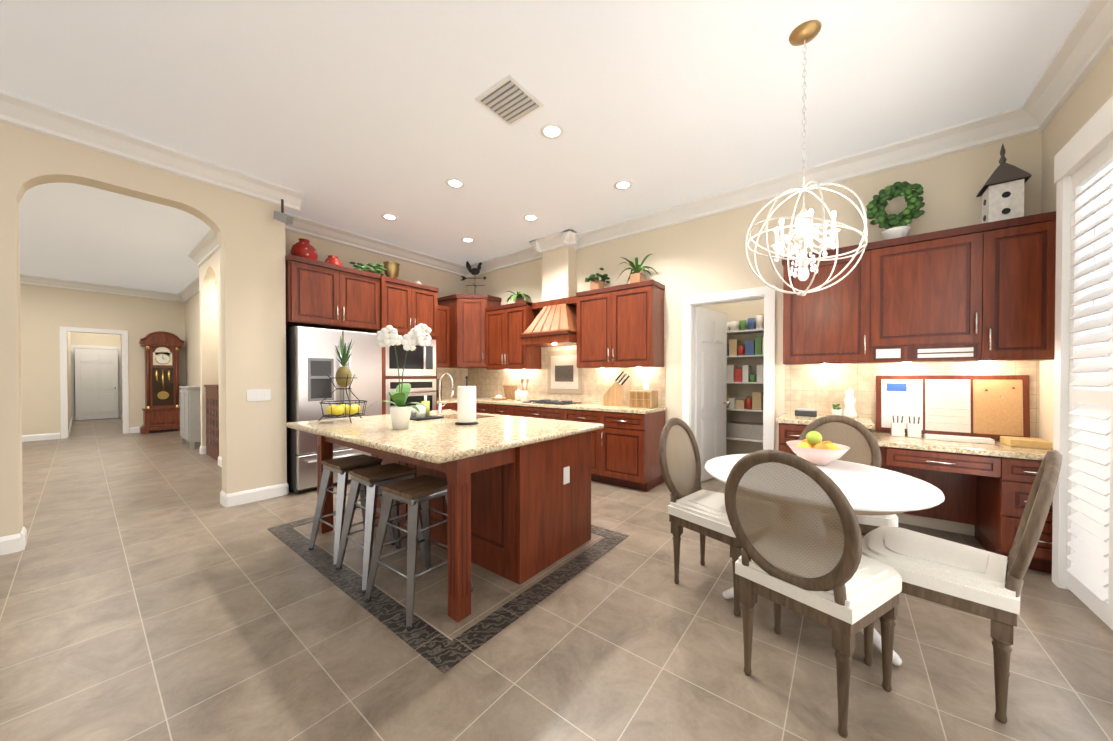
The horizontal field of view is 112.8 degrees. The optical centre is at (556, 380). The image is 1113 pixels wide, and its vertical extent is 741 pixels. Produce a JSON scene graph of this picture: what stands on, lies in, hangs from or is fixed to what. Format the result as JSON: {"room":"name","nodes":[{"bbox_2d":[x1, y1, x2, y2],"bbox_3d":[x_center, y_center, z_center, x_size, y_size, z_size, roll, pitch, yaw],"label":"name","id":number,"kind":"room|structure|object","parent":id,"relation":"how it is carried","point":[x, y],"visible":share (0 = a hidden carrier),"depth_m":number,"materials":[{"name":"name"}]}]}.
{"room":"eat-in kitchen","nodes":[
{"label":"eat-in kitchen","id":0,"kind":"room"},
{"bbox_2d":[67,332,71,429],"bbox_3d":[-12.481,-0.446,9.374,5.150,3.300,0.150,0,1,38],"label":"wall","id":1,"kind":"structure","parent":0,"point":[69,372],"depth_m":9.06,"materials":[{"name":"paint"}]},
{"bbox_2d":[0,414,288,555],"bbox_3d":[-6.261,1.172,5.699,19.200,0.130,7.550,0,1,38],"label":"baseboard","id":2,"kind":"structure","parent":1,"relation":"attached to","point":[14,543],"depth_m":3.79,"materials":[{"name":"white wood"}]},
{"bbox_2d":[71,332,119,419],"bbox_3d":[-14.118,-0.464,11.341,0.150,3.300,1.250,0,1,38],"label":"wall","id":3,"kind":"structure","parent":0,"point":[90,339],"depth_m":11.26,"materials":[{"name":"paint"}]},
{"bbox_2d":[75,348,118,419],"bbox_3d":[-13.945,0.117,11.219,0.199,2.120,0.820,0,1,38],"label":"door leaf","id":4,"kind":"structure","parent":3,"relation":"in","point":[96,383],"depth_m":11.20,"materials":[{"name":"white wood"}]},
{"bbox_2d":[20,284,185,438],"bbox_3d":[-10.703,-0.428,7.342,0.150,3.300,4.720,0,1,38],"label":"wall","id":5,"kind":"structure","parent":0,"point":[46,313],"depth_m":7.75,"materials":[{"name":"paint"}]},
{"bbox_2d":[20,274,181,301],"bbox_3d":[-10.591,-1.994,7.241,0.135,0.165,4.720,0,1,38],"label":"crown molding","id":6,"kind":"structure","parent":5,"relation":"attached to","point":[24,279],"depth_m":7.99,"materials":[{"name":"beige paint"}]},
{"bbox_2d":[120,335,121,413],"bbox_3d":[-11.806,-0.454,10.243,5.150,3.300,0.150,0,1,38],"label":"wall","id":7,"kind":"structure","parent":0,"point":[121,373],"depth_m":11.49,"materials":[{"name":"paint"}]},
{"bbox_2d":[0,121,286,536],"bbox_3d":[-4.416,-0.382,2.322,0.200,3.300,4.500,0,1,38],"label":"wall","id":8,"kind":"structure","parent":0,"point":[248,231],"depth_m":3.65,"materials":[{"name":"paint"}]},
{"bbox_2d":[0,90,303,211],"bbox_3d":[-4.196,-1.949,2.317,0.135,0.165,4.485,0,1,38],"label":"crown molding","id":9,"kind":"structure","parent":8,"relation":"attached to","point":[15,110],"depth_m":3.12,"materials":[{"name":"white wood"}]},
{"bbox_2d":[273,199,293,224],"bbox_3d":[-2.868,-1.769,3.880,0.184,0.275,0.153,0,1,38],"label":"camera","id":10,"kind":"object","parent":9,"relation":"attached to","point":[282,216],"visible":1,"depth_m":3.85,"materials":[{"name":"grey plastic"}]},
{"bbox_2d":[247,389,270,400],"bbox_3d":[-3.100,0.154,3.850,0.008,0.120,0.200,0,1,38],"label":"light switch","id":11,"kind":"object","parent":8,"relation":"attached to","point":[258,394],"visible":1,"depth_m":3.85,"materials":[{"name":"white plastic"}]},
{"bbox_2d":[185,249,221,456],"bbox_3d":[-6.184,-0.422,6.746,8.020,3.300,0.600,0,1,38],"label":"wall","id":12,"kind":"structure","parent":0,"point":[203,335],"depth_m":6.21,"materials":[{"name":"paint"}]},
{"bbox_2d":[176,277,198,301],"bbox_3d":[-7.484,-1.999,7.715,4.140,0.165,0.160,0,1,38],"label":"crown molding","id":13,"kind":"structure","parent":12,"relation":"attached to","point":[192,289],"depth_m":8.39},
{"bbox_2d":[188,229,219,266],"bbox_3d":[-4.764,-1.975,5.164,3.555,0.165,0.135,0,1,38],"label":"crown molding","id":14,"kind":"structure","parent":12,"relation":"attached to","point":[206,248],"depth_m":5.57,"materials":[{"name":"white wood"}]},
{"bbox_2d":[285,230,467,369],"bbox_3d":[-2.604,-0.414,5.789,0.150,3.300,3.200,0,1,38],"label":"wall","id":15,"kind":"structure","parent":0,"point":[446,283],"depth_m":5.66,"materials":[{"name":"paint"}]},
{"bbox_2d":[285,254,380,331],"bbox_3d":[-2.890,-1.008,4.624,0.812,0.720,1.006,0,1,38],"label":"upper cabinet","id":16,"kind":"object","parent":15,"relation":"attached to","point":[321,294],"visible":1,"depth_m":4.34,"materials":[{"name":"brown wood"}]},
{"bbox_2d":[290,238,317,259],"bbox_3d":[-3.065,-1.535,4.491,0.280,0.335,0.280,0,1,38],"label":"decorative vase","id":17,"kind":"object","parent":16,"relation":"on","point":[304,248],"visible":0.71,"depth_m":4.40,"materials":[{"name":"red ceramic"}]},
{"bbox_2d":[325,255,341,265],"bbox_3d":[-2.869,-1.478,4.745,0.207,0.215,0.210,0,1,38],"label":"decorative vase","id":18,"kind":"object","parent":16,"relation":"on","point":[332,259],"visible":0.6,"depth_m":4.68,"materials":[{"name":"red ceramic"}]},
{"bbox_2d":[349,262,386,275],"bbox_3d":[-2.630,-1.490,5.079,0.527,0.226,0.465,0,1,38],"label":"ivy","id":19,"kind":"object","parent":16,"relation":"on","point":[376,267],"visible":0.44,"depth_m":4.98,"materials":[{"name":"green plant"}]},
{"bbox_2d":[285,216,471,277],"bbox_3d":[-2.538,-1.980,5.628,0.135,0.165,3.050,0,1,38],"label":"crown molding","id":20,"kind":"structure","parent":15,"relation":"attached to","point":[301,225],"depth_m":5.39,"materials":[{"name":"white wood"}]},
{"bbox_2d":[437,296,448,367],"bbox_3d":[-1.977,-0.812,6.164,0.368,1.190,0.750,0,1,38],"label":"upper cabinet","id":21,"kind":"object","parent":15,"relation":"attached to","point":[443,302],"depth_m":6.08,"materials":[{"name":"brown wood"}]},
{"bbox_2d":[437,369,464,397],"bbox_3d":[-2.007,-0.109,6.436,0.003,0.840,1.110,0,1,38],"label":"backsplash","id":22,"kind":"structure","parent":15,"relation":"attached to","point":[458,376],"depth_m":6.59,"materials":[{"name":"tile"}]},
{"bbox_2d":[0,0,1089,293],"bbox_3d":[-5.580,-2.071,6.629,19.900,0.001,10.500,0,1,38],"label":"ceiling","id":23,"kind":"structure","parent":0,"point":[358,116],"depth_m":2.65,"materials":[{"name":"paint"}]},
{"bbox_2d":[381,214,397,220],"bbox_3d":[-2.095,-2.050,4.644,0.200,0.005,0.200,0,1,38],"label":"recessed light","id":24,"kind":"object","parent":23,"relation":"in","point":[389,217],"visible":1,"depth_m":4.65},
{"bbox_2d":[445,178,464,187],"bbox_3d":[-1.052,-2.042,3.835,0.200,0.005,0.200,0,1,38],"label":"recessed light","id":25,"kind":"object","parent":23,"relation":"in","point":[453,182],"visible":1,"depth_m":3.83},
{"bbox_2d":[461,237,474,242],"bbox_3d":[-1.302,-2.057,5.421,0.200,0.005,0.200,0,1,38],"label":"recessed light","id":26,"kind":"object","parent":23,"relation":"in","point":[467,239],"visible":1,"depth_m":5.41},
{"bbox_2d":[475,74,544,125],"bbox_3d":[-0.339,-2.024,2.699,0.360,0.021,0.360,0,1,38],"label":"ceiling vent","id":27,"kind":"object","parent":23,"relation":"in","point":[510,100],"visible":1,"depth_m":2.67,"materials":[{"name":"grey metal"}]},
{"bbox_2d":[523,214,538,220],"bbox_3d":[-0.322,-2.050,4.661,0.200,0.005,0.200,0,1,38],"label":"recessed light","id":28,"kind":"object","parent":23,"relation":"in","point":[530,217],"visible":1,"depth_m":4.65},
{"bbox_2d":[540,123,563,138],"bbox_3d":[-0.037,-2.035,3.022,0.200,0.005,0.200,0,1,38],"label":"recessed light","id":29,"kind":"object","parent":23,"relation":"in","point":[551,130],"visible":1,"depth_m":3.01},
{"bbox_2d":[528,229,579,255],"bbox_3d":[-0.057,-1.977,5.313,0.750,0.165,0.165,0,1,38],"label":"crown molding","id":30,"kind":"structure","parent":23,"relation":"attached to","point":[570,238],"depth_m":5.28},
{"bbox_2d":[613,180,632,189],"bbox_3d":[0.697,-2.043,3.870,0.200,0.005,0.200,0,1,38],"label":"recessed light","id":31,"kind":"object","parent":23,"relation":"in","point":[624,184],"visible":1,"depth_m":3.86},
{"bbox_2d":[745,20,867,295],"bbox_3d":[1.450,-1.262,2.165,0.585,1.534,0.595,0,1,38],"label":"chandelier","id":32,"kind":"object","parent":23,"relation":"hanging from","point":[804,33],"visible":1,"depth_m":2.14,"materials":[{"name":"white metal"}]},
{"bbox_2d":[0,418,1112,740],"bbox_3d":[-5.580,1.229,6.659,19.900,0.001,10.500,0,1,38],"label":"floor","id":33,"kind":"structure","parent":0,"point":[152,588],"depth_m":1.78,"materials":[{"name":"tile"}]},
{"bbox_2d":[139,331,184,433],"bbox_3d":[-9.278,0.036,8.696,0.387,2.347,0.722,0,1,38],"label":"grandfather clock","id":34,"kind":"object","parent":33,"relation":"on","point":[161,411],"visible":0.88,"depth_m":8.59,"materials":[{"name":"brown wood"}]},
{"bbox_2d":[179,386,200,448],"bbox_3d":[-6.784,0.670,7.019,0.990,1.110,0.420,0,1,38],"label":"base cabinet","id":35,"kind":"object","parent":33,"relation":"on","point":[190,424],"visible":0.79,"depth_m":6.65,"materials":[{"name":"white wood"}]},
{"bbox_2d":[204,385,218,460],"bbox_3d":[-5.374,0.654,6.038,0.920,1.160,0.420,0,1,38],"label":"wine cabinet","id":36,"kind":"object","parent":33,"relation":"on","point":[212,421],"visible":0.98,"depth_m":5.85,"materials":[{"name":"brown wood"}]},
{"bbox_2d":[286,326,381,492],"bbox_3d":[-2.819,0.325,4.596,0.902,1.845,0.930,0,1,38],"label":"fridge","id":37,"kind":"object","parent":33,"relation":"on","point":[312,361],"visible":0.46,"depth_m":4.17,"materials":[{"name":"grey metal"}]},
{"bbox_2d":[308,454,394,566],"bbox_3d":[-1.546,0.934,2.802,0.460,0.660,0.460,0,1,38],"label":"stool","id":38,"kind":"object","parent":33,"relation":"on","point":[342,467],"visible":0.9,"depth_m":2.75,"materials":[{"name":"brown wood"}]},
{"bbox_2d":[336,463,425,592],"bbox_3d":[-1.173,0.936,2.500,0.464,0.660,0.464,0,1,38],"label":"stool","id":39,"kind":"object","parent":33,"relation":"on","point":[372,479],"visible":0.79,"depth_m":2.45,"materials":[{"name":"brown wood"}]},
{"bbox_2d":[367,275,438,414],"bbox_3d":[-2.303,-0.067,5.386,0.816,2.615,0.897,0,1,38],"label":"tall cabinet","id":40,"kind":"object","parent":33,"relation":"on","point":[406,307],"visible":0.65,"depth_m":5.16,"materials":[{"name":"brown wood"}]},
{"bbox_2d":[383,261,399,278],"bbox_3d":[-2.391,-1.533,5.360,0.227,0.315,0.230,0,1,38],"label":"brass urn","id":41,"kind":"object","parent":40,"relation":"on","point":[392,270],"visible":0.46,"depth_m":5.28,"materials":[{"name":"brown metal"}]},
{"bbox_2d":[364,475,472,629],"bbox_3d":[-0.804,0.940,2.176,0.468,0.660,0.468,0,1,38],"label":"stool","id":42,"kind":"object","parent":33,"relation":"on","point":[415,492],"visible":0.83,"depth_m":2.11,"materials":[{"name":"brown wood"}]},
{"bbox_2d":[437,399,456,410],"bbox_3d":[-1.911,0.775,5.967,0.732,0.920,0.506,0,1,38],"label":"base cabinet","id":43,"kind":"object","parent":33,"relation":"on","point":[451,404],"visible":0.21,"depth_m":5.77,"materials":[{"name":"brown wood"}]},
{"bbox_2d":[437,379,441,399],"bbox_3d":[-2.018,0.143,6.067,0.360,0.340,0.250,0,1,38],"label":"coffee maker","id":44,"kind":"object","parent":43,"relation":"on","point":[438,389],"visible":0.21,"depth_m":6.06,"materials":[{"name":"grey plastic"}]},
{"bbox_2d":[267,504,628,672],"bbox_3d":[-0.933,1.260,3.064,2.490,0.002,1.760,0,1,38],"label":"floor","id":45,"kind":"structure","parent":33,"relation":"on","point":[437,649],"depth_m":2.12,"materials":[{"name":"grey tile"}]},
{"bbox_2d":[317,430,593,621],"bbox_3d":[-0.852,0.822,3.034,1.906,0.880,1.333,0,1,38],"label":"kitchen island","id":46,"kind":"object","parent":33,"relation":"on","point":[515,509],"depth_m":2.43,"materials":[{"name":"wood"}]},
{"bbox_2d":[289,414,560,465],"bbox_3d":[-1.069,0.364,2.750,2.050,0.040,0.970,0,1,38],"label":"island countertop","id":47,"kind":"structure","parent":46,"relation":"on","point":[436,441],"depth_m":2.33,"materials":[{"name":"beige stone"}]},
{"bbox_2d":[318,374,366,422],"bbox_3d":[-1.757,0.144,3.063,0.366,0.391,0.352,0,1,38],"label":"fruit basket","id":48,"kind":"object","parent":47,"relation":"on","point":[345,415],"visible":0.96,"depth_m":3.02,"materials":[{"name":"black metal"}]},
{"bbox_2d":[326,404,360,414],"bbox_3d":[-1.760,0.242,3.074,0.242,0.080,0.254,0,1,38],"label":"lemons","id":49,"kind":"object","parent":48,"relation":"in","point":[338,410],"visible":0.94,"depth_m":3.01,"materials":[{"name":"yellow food"}]},
{"bbox_2d":[334,336,353,386],"bbox_3d":[-1.767,-0.156,3.069,0.164,0.433,0.153,0,1,38],"label":"pineapple","id":50,"kind":"object","parent":48,"relation":"in","point":[343,370],"visible":0.96,"depth_m":3.04,"materials":[{"name":"green plant"}]},
{"bbox_2d":[370,323,431,429],"bbox_3d":[-1.120,-0.030,2.642,0.403,0.748,0.358,0,1,38],"label":"orchid plant","id":51,"kind":"object","parent":47,"relation":"on","point":[400,412],"visible":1,"depth_m":2.61,"materials":[{"name":"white plant"}]},
{"bbox_2d":[410,396,443,420],"bbox_3d":[-1.217,0.238,3.300,0.340,0.200,0.260,0,1,38],"label":"tray","id":52,"kind":"object","parent":47,"relation":"on","point":[422,414],"visible":0.85,"depth_m":3.22,"materials":[{"name":"black metal"}]},
{"bbox_2d":[455,376,478,424],"bbox_3d":[-0.704,0.153,2.901,0.180,0.377,0.180,0,1,38],"label":"paper towel holder","id":53,"kind":"object","parent":47,"relation":"on","point":[466,404],"visible":1,"depth_m":2.84,"materials":[{"name":"white paper"}]},
{"bbox_2d":[430,410,600,437],"bbox_3d":[-0.612,0.359,3.338,2.050,0.040,0.520,0,1,38],"label":"island countertop","id":54,"kind":"structure","parent":46,"relation":"on","point":[566,428],"depth_m":2.99,"materials":[{"name":"beige stone"}]},
{"bbox_2d":[437,373,453,413],"bbox_3d":[-1.068,0.130,3.632,0.242,0.411,0.105,0,1,38],"label":"faucet","id":55,"kind":"object","parent":54,"relation":"on","point":[440,406],"visible":1,"depth_m":3.65,"materials":[{"name":"silver metal"}]},
{"bbox_2d":[563,466,569,484],"bbox_3d":[0.072,0.685,2.664,0.006,0.120,0.070,0,1,38],"label":"outlet","id":56,"kind":"object","parent":46,"relation":"attached to","point":[566,475],"visible":1,"depth_m":2.66,"materials":[{"name":"white plastic"}]},
{"bbox_2d":[442,397,666,491],"bbox_3d":[-0.349,0.779,5.465,3.816,0.920,0.656,0,1,38],"label":"base cabinet","id":57,"kind":"object","parent":33,"relation":"on","point":[625,440],"visible":0.4,"depth_m":4.35,"materials":[{"name":"brown wood"}]},
{"bbox_2d":[492,394,509,399],"bbox_3d":[-0.933,0.274,5.966,0.236,0.078,0.240,0,1,38],"label":"platter","id":58,"kind":"object","parent":57,"relation":"on","point":[507,396],"depth_m":5.94,"materials":[{"name":"brown wood"}]},
{"bbox_2d":[503,385,517,399],"bbox_3d":[-0.735,0.197,6.041,0.320,0.236,0.077,0,1,38],"label":"platter","id":59,"kind":"object","parent":57,"relation":"on","point":[509,391],"depth_m":6.03,"materials":[{"name":"brown wood"}]},
{"bbox_2d":[515,389,520,399],"bbox_3d":[-0.603,0.225,5.837,0.107,0.180,0.110,0,1,38],"label":"canister","id":60,"kind":"object","parent":57,"relation":"on","point":[517,394],"visible":0.9,"depth_m":5.79,"materials":[{"name":"white ceramic"}]},
{"bbox_2d":[520,379,528,400],"bbox_3d":[-0.494,0.145,5.715,0.130,0.342,0.152,0,1,38],"label":"utensil crock","id":61,"kind":"object","parent":57,"relation":"on","point":[524,395],"visible":1,"depth_m":5.67,"materials":[{"name":"white ceramic"}]},
{"bbox_2d":[523,399,581,404],"bbox_3d":[-0.068,0.304,5.270,0.740,0.033,0.440,0,1,38],"label":"cooktop","id":62,"kind":"object","parent":57,"relation":"in","point":[557,402],"visible":1,"depth_m":5.16,"materials":[{"name":"black"}]},
{"bbox_2d":[603,371,629,405],"bbox_3d":[0.768,0.104,4.726,0.332,0.442,0.130,0,1,9],"label":"knife block","id":63,"kind":"object","parent":57,"relation":"on","point":[612,395],"visible":1,"depth_m":4.67,"materials":[{"name":"brown wood"}]},
{"bbox_2d":[629,390,657,407],"bbox_3d":[1.057,0.227,4.493,0.290,0.200,0.206,0,1,38],"label":"drawer box","id":64,"kind":"object","parent":57,"relation":"on","point":[642,399],"visible":0.98,"depth_m":4.41,"materials":[{"name":"brown wood"}]},
{"bbox_2d":[659,418,741,615],"bbox_3d":[0.979,0.761,2.296,0.603,1.014,0.563,0,1,38],"label":"chair","id":65,"kind":"object","parent":33,"relation":"on","point":[694,506],"visible":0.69,"depth_m":2.31,"materials":[{"name":"white fabric"}]},
{"bbox_2d":[724,450,901,737],"bbox_3d":[1.065,0.768,1.555,0.597,1.014,0.628,0,1,38],"label":"chair","id":66,"kind":"object","parent":33,"relation":"on","point":[794,523],"visible":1,"depth_m":1.40,"materials":[{"name":"beige fabric"}]},
{"bbox_2d":[776,421,871,535],"bbox_3d":[2.414,0.819,3.343,0.630,0.880,0.620,0,1,38],"label":"base cabinet","id":67,"kind":"object","parent":33,"relation":"on","point":[788,430],"depth_m":3.24,"materials":[{"name":"brown wood"}]},
{"bbox_2d":[776,413,874,428],"bbox_3d":[2.410,0.359,3.335,0.670,0.040,0.630,0,1,38],"label":"countertop","id":68,"kind":"structure","parent":67,"relation":"on","point":[807,420],"depth_m":3.27,"materials":[{"name":"beige stone"}]},
{"bbox_2d":[832,388,856,417],"bbox_3d":[2.631,0.203,3.376,0.184,0.270,0.127,0,1,38],"label":"figurine","id":69,"kind":"object","parent":68,"relation":"on","point":[849,399],"visible":0.96,"depth_m":3.33,"materials":[{"name":"white ceramic"}]},
{"bbox_2d":[795,408,1052,449],"bbox_3d":[2.874,0.373,3.076,1.500,0.195,0.220,0,1,38],"label":"desk items","id":70,"kind":"object","parent":68,"relation":"on","point":[913,429],"visible":1,"depth_m":2.87,"materials":[{"name":"white"}]},
{"bbox_2d":[704,454,944,665],"bbox_3d":[1.368,0.887,2.021,1.040,0.768,1.040,0,1,38],"label":"dining table","id":71,"kind":"object","parent":33,"relation":"on","point":[868,490],"visible":0.4,"depth_m":1.74,"materials":[{"name":"white wood"}]},
{"bbox_2d":[786,440,849,464],"bbox_3d":[1.575,0.445,2.236,0.320,0.110,0.320,0,1,38],"label":"fruit bowl","id":72,"kind":"object","parent":71,"relation":"on","point":[819,456],"visible":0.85,"depth_m":2.15,"materials":[{"name":"white ceramic"}]},
{"bbox_2d":[797,431,838,449],"bbox_3d":[1.576,0.383,2.232,0.209,0.149,0.227,0,1,38],"label":"fruit","id":73,"kind":"object","parent":72,"relation":"in","point":[813,439],"visible":0.46,"depth_m":2.21,"materials":[{"name":"yellow food"}]},
{"bbox_2d":[799,415,897,534],"bbox_3d":[1.867,0.760,2.427,0.524,1.014,0.585,0,1,38],"label":"chair","id":74,"kind":"object","parent":33,"relation":"on","point":[858,439],"visible":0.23,"depth_m":2.57,"materials":[{"name":"beige fabric"}]},
{"bbox_2d":[879,445,999,480],"bbox_3d":[2.952,0.588,2.923,0.686,0.150,0.620,0,1,38],"label":"drawer","id":75,"kind":"object","parent":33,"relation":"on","point":[982,466],"depth_m":2.69,"materials":[{"name":"brown wood"}]},
{"bbox_2d":[862,450,1061,723],"bbox_3d":[1.705,0.768,1.616,0.620,1.014,0.586,0,1,38],"label":"chair","id":76,"kind":"object","parent":33,"relation":"on","point":[975,581],"visible":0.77,"depth_m":1.46,"materials":[{"name":"white fabric"}]},
{"bbox_2d":[972,453,1052,573],"bbox_3d":[3.316,0.890,2.643,0.316,0.750,0.620,0,1,38],"label":"base cabinet","id":77,"kind":"object","parent":33,"relation":"on","point":[985,489],"depth_m":2.48,"materials":[{"name":"brown wood"}]},
{"bbox_2d":[872,433,1052,456],"bbox_3d":[3.058,0.494,2.833,0.962,0.040,0.630,0,1,38],"label":"countertop","id":78,"kind":"structure","parent":77,"relation":"on","point":[882,438],"depth_m":2.69,"materials":[{"name":"beige stone"}]},
{"bbox_2d":[542,246,575,300],"bbox_3d":[0.037,-1.610,5.437,0.480,0.900,0.200,0,1,38],"label":"column","id":79,"kind":"structure","parent":0,"point":[559,273],"depth_m":5.33,"materials":[{"name":"paint"}]},
{"bbox_2d":[699,299,763,454],"bbox_3d":[2.784,-0.409,5.309,1.850,3.300,0.150,0,1,38],"label":"wall","id":80,"kind":"structure","parent":0,"point":[739,311],"depth_m":5.30,"materials":[{"name":"paint"}]},
{"bbox_2d":[726,329,763,441],"bbox_3d":[2.627,0.068,5.112,1.530,1.490,0.340,0,1,38],"label":"shelf unit","id":81,"kind":"object","parent":80,"relation":"attached to","point":[752,331],"visible":0.1,"depth_m":4.95,"materials":[{"name":"white wood"}]},
{"bbox_2d":[726,314,763,439],"bbox_3d":[2.425,-0.070,4.875,1.500,1.726,0.920,0,1,38],"label":"goods","id":82,"kind":"object","parent":81,"relation":"on","point":[746,430],"visible":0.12,"depth_m":5.00,"materials":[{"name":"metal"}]},
{"bbox_2d":[468,131,1041,535],"bbox_3d":[1.037,-0.405,4.893,7.000,3.300,0.150,0,1,38],"label":"wall","id":83,"kind":"structure","parent":0,"point":[703,255],"depth_m":3.90,"materials":[{"name":"paint"}]},
{"bbox_2d":[449,294,540,369],"bbox_3d":[-1.156,-0.791,6.057,1.796,1.230,0.688,0,1,38],"label":"upper cabinet","id":84,"kind":"object","parent":83,"relation":"attached to","point":[483,332],"depth_m":6.02,"materials":[{"name":"brown wood"}]},
{"bbox_2d":[461,261,485,286],"bbox_3d":[-1.417,-1.726,6.320,0.374,0.632,0.266,0,1,38],"label":"weathervane","id":85,"kind":"object","parent":84,"relation":"on","point":[474,271],"visible":0.9,"depth_m":6.31,"materials":[{"name":"black metal"}]},
{"bbox_2d":[504,291,532,302],"bbox_3d":[-0.632,-1.288,5.797,0.526,0.209,0.437,0,1,38],"label":"fern","id":86,"kind":"object","parent":84,"relation":"on","point":[516,297],"visible":0.98,"depth_m":5.77,"materials":[{"name":"green plant"}]},
{"bbox_2d":[464,248,541,275],"bbox_3d":[-0.853,-1.985,6.163,1.820,0.165,0.140,0,1,38],"label":"crown molding","id":87,"kind":"structure","parent":83,"relation":"attached to","point":[521,256],"depth_m":6.18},
{"bbox_2d":[519,296,576,346],"bbox_3d":[-0.035,-0.834,5.295,0.870,0.650,0.516,0,1,38],"label":"range hood","id":88,"kind":"object","parent":83,"relation":"attached to","point":[553,323],"visible":0.83,"depth_m":5.17,"materials":[{"name":"brown wood"}]},
{"bbox_2d":[465,339,665,406],"bbox_3d":[-0.161,-0.103,5.718,3.800,0.840,0.019,0,1,38],"label":"backsplash","id":89,"kind":"structure","parent":83,"relation":"attached to","point":[559,375],"depth_m":5.48,"materials":[{"name":"tile"}]},
{"bbox_2d":[644,381,648,389],"bbox_3d":[1.145,0.066,4.711,0.070,0.120,0.005,0,1,38],"label":"outlet","id":90,"kind":"object","parent":89,"relation":"attached to","point":[646,385],"depth_m":4.71,"materials":[{"name":"white plastic"}]},
{"bbox_2d":[576,280,664,367],"bbox_3d":[0.792,-0.667,4.737,1.082,1.005,0.386,0,1,38],"label":"upper cabinet","id":91,"kind":"object","parent":83,"relation":"attached to","point":[620,326],"depth_m":4.54,"materials":[{"name":"brown wood"}]},
{"bbox_2d":[585,268,609,289],"bbox_3d":[0.534,-1.327,4.951,0.333,0.302,0.341,0,1,38],"label":"potted plant","id":92,"kind":"object","parent":91,"relation":"on","point":[597,284],"visible":0.96,"depth_m":4.90,"materials":[{"name":"green plant"}]},
{"bbox_2d":[617,254,657,282],"bbox_3d":[0.980,-1.341,4.571,0.540,0.338,0.396,0,1,38],"label":"potted plant","id":93,"kind":"object","parent":91,"relation":"on","point":[635,275],"visible":0.94,"depth_m":4.55,"materials":[{"name":"green plant"}]},
{"bbox_2d":[694,307,729,481],"bbox_3d":[1.980,0.177,4.654,0.265,2.120,0.729,0,1,38],"label":"door leaf","id":94,"kind":"structure","parent":83,"relation":"in","point":[711,402],"depth_m":4.61,"materials":[{"name":"white wood"}]},
{"bbox_2d":[573,106,1019,249],"bbox_3d":[1.860,-1.965,4.056,4.090,0.165,0.140,0,1,38],"label":"crown molding","id":95,"kind":"structure","parent":83,"relation":"attached to","point":[1000,126],"depth_m":3.46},
{"bbox_2d":[782,245,857,364],"bbox_3d":[2.520,-0.646,3.418,0.690,0.990,0.350,0,1,38],"label":"upper cabinet","id":96,"kind":"object","parent":83,"relation":"attached to","point":[820,327],"depth_m":3.31,"materials":[{"name":"brown wood"}]},
{"bbox_2d":[785,361,1039,440],"bbox_3d":[2.988,0.179,3.286,1.640,0.680,0.003,0,1,38],"label":"backsplash","id":97,"kind":"structure","parent":83,"relation":"attached to","point":[816,387],"depth_m":3.41,"materials":[{"name":"tile"}]},
{"bbox_2d":[858,227,969,363],"bbox_3d":[2.994,-0.643,3.050,0.750,0.990,0.350,0,1,38],"label":"upper cabinet","id":98,"kind":"object","parent":83,"relation":"attached to","point":[914,290],"depth_m":2.94,"materials":[{"name":"brown wood"}]},
{"bbox_2d":[866,181,924,239],"bbox_3d":[2.875,-1.415,3.147,0.384,0.520,0.190,0,1,38],"label":"wreath","id":99,"kind":"object","parent":98,"relation":"on","point":[894,225],"visible":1,"depth_m":3.10,"materials":[{"name":"green plant"}]},
{"bbox_2d":[876,375,1029,438],"bbox_3d":[3.239,0.209,3.072,0.880,0.500,0.060,0,1,38],"label":"bulletin board","id":100,"kind":"object","parent":83,"relation":"attached to","point":[992,406],"visible":0.94,"depth_m":3.02,"materials":[{"name":"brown wood"}]},
{"bbox_2d":[966,211,1055,361],"bbox_3d":[3.360,-0.640,2.766,0.416,0.990,0.350,0,1,38],"label":"upper cabinet","id":101,"kind":"object","parent":83,"relation":"attached to","point":[983,292],"depth_m":2.63,"materials":[{"name":"brown wood"}]},
{"bbox_2d":[976,144,1031,222],"bbox_3d":[3.351,-1.467,2.777,0.226,0.630,0.226,0,1,38],"label":"birdhouse","id":102,"kind":"object","parent":101,"relation":"on","point":[1001,192],"visible":0.98,"depth_m":2.72,"materials":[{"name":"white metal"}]},
{"bbox_2d":[1039,43,1112,442],"bbox_3d":[1.381,-0.358,-0.248,0.150,3.300,7.850,0,1,38],"label":"wall","id":103,"kind":"structure","parent":0,"point":[1091,95],"depth_m":2.54,"materials":[{"name":"paint"}]},
{"bbox_2d":[1012,0,1112,137],"bbox_3d":[1.269,-1.927,-0.175,0.135,0.165,7.550,0,1,38],"label":"crown molding","id":104,"kind":"structure","parent":103,"relation":"attached to","point":[1084,46],"depth_m":2.28,"materials":[{"name":"white wood"}]},
{"bbox_2d":[1052,96,1112,629],"bbox_3d":[2.195,-0.055,1.035,0.126,2.670,3.170,0,1,38],"label":"window shutters","id":105,"kind":"object","parent":103,"relation":"attached to","point":[1082,544],"visible":1,"depth_m":2.11,"materials":[{"name":"white wood"}]},
{"bbox_2d":[1093,162,1112,435],"bbox_3d":[2.246,0.020,0.996,0.001,2.480,3.000,0,1,38],"label":"window","id":106,"kind":"structure","parent":103,"relation":"in","point":[1104,182],"depth_m":2.11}
]}

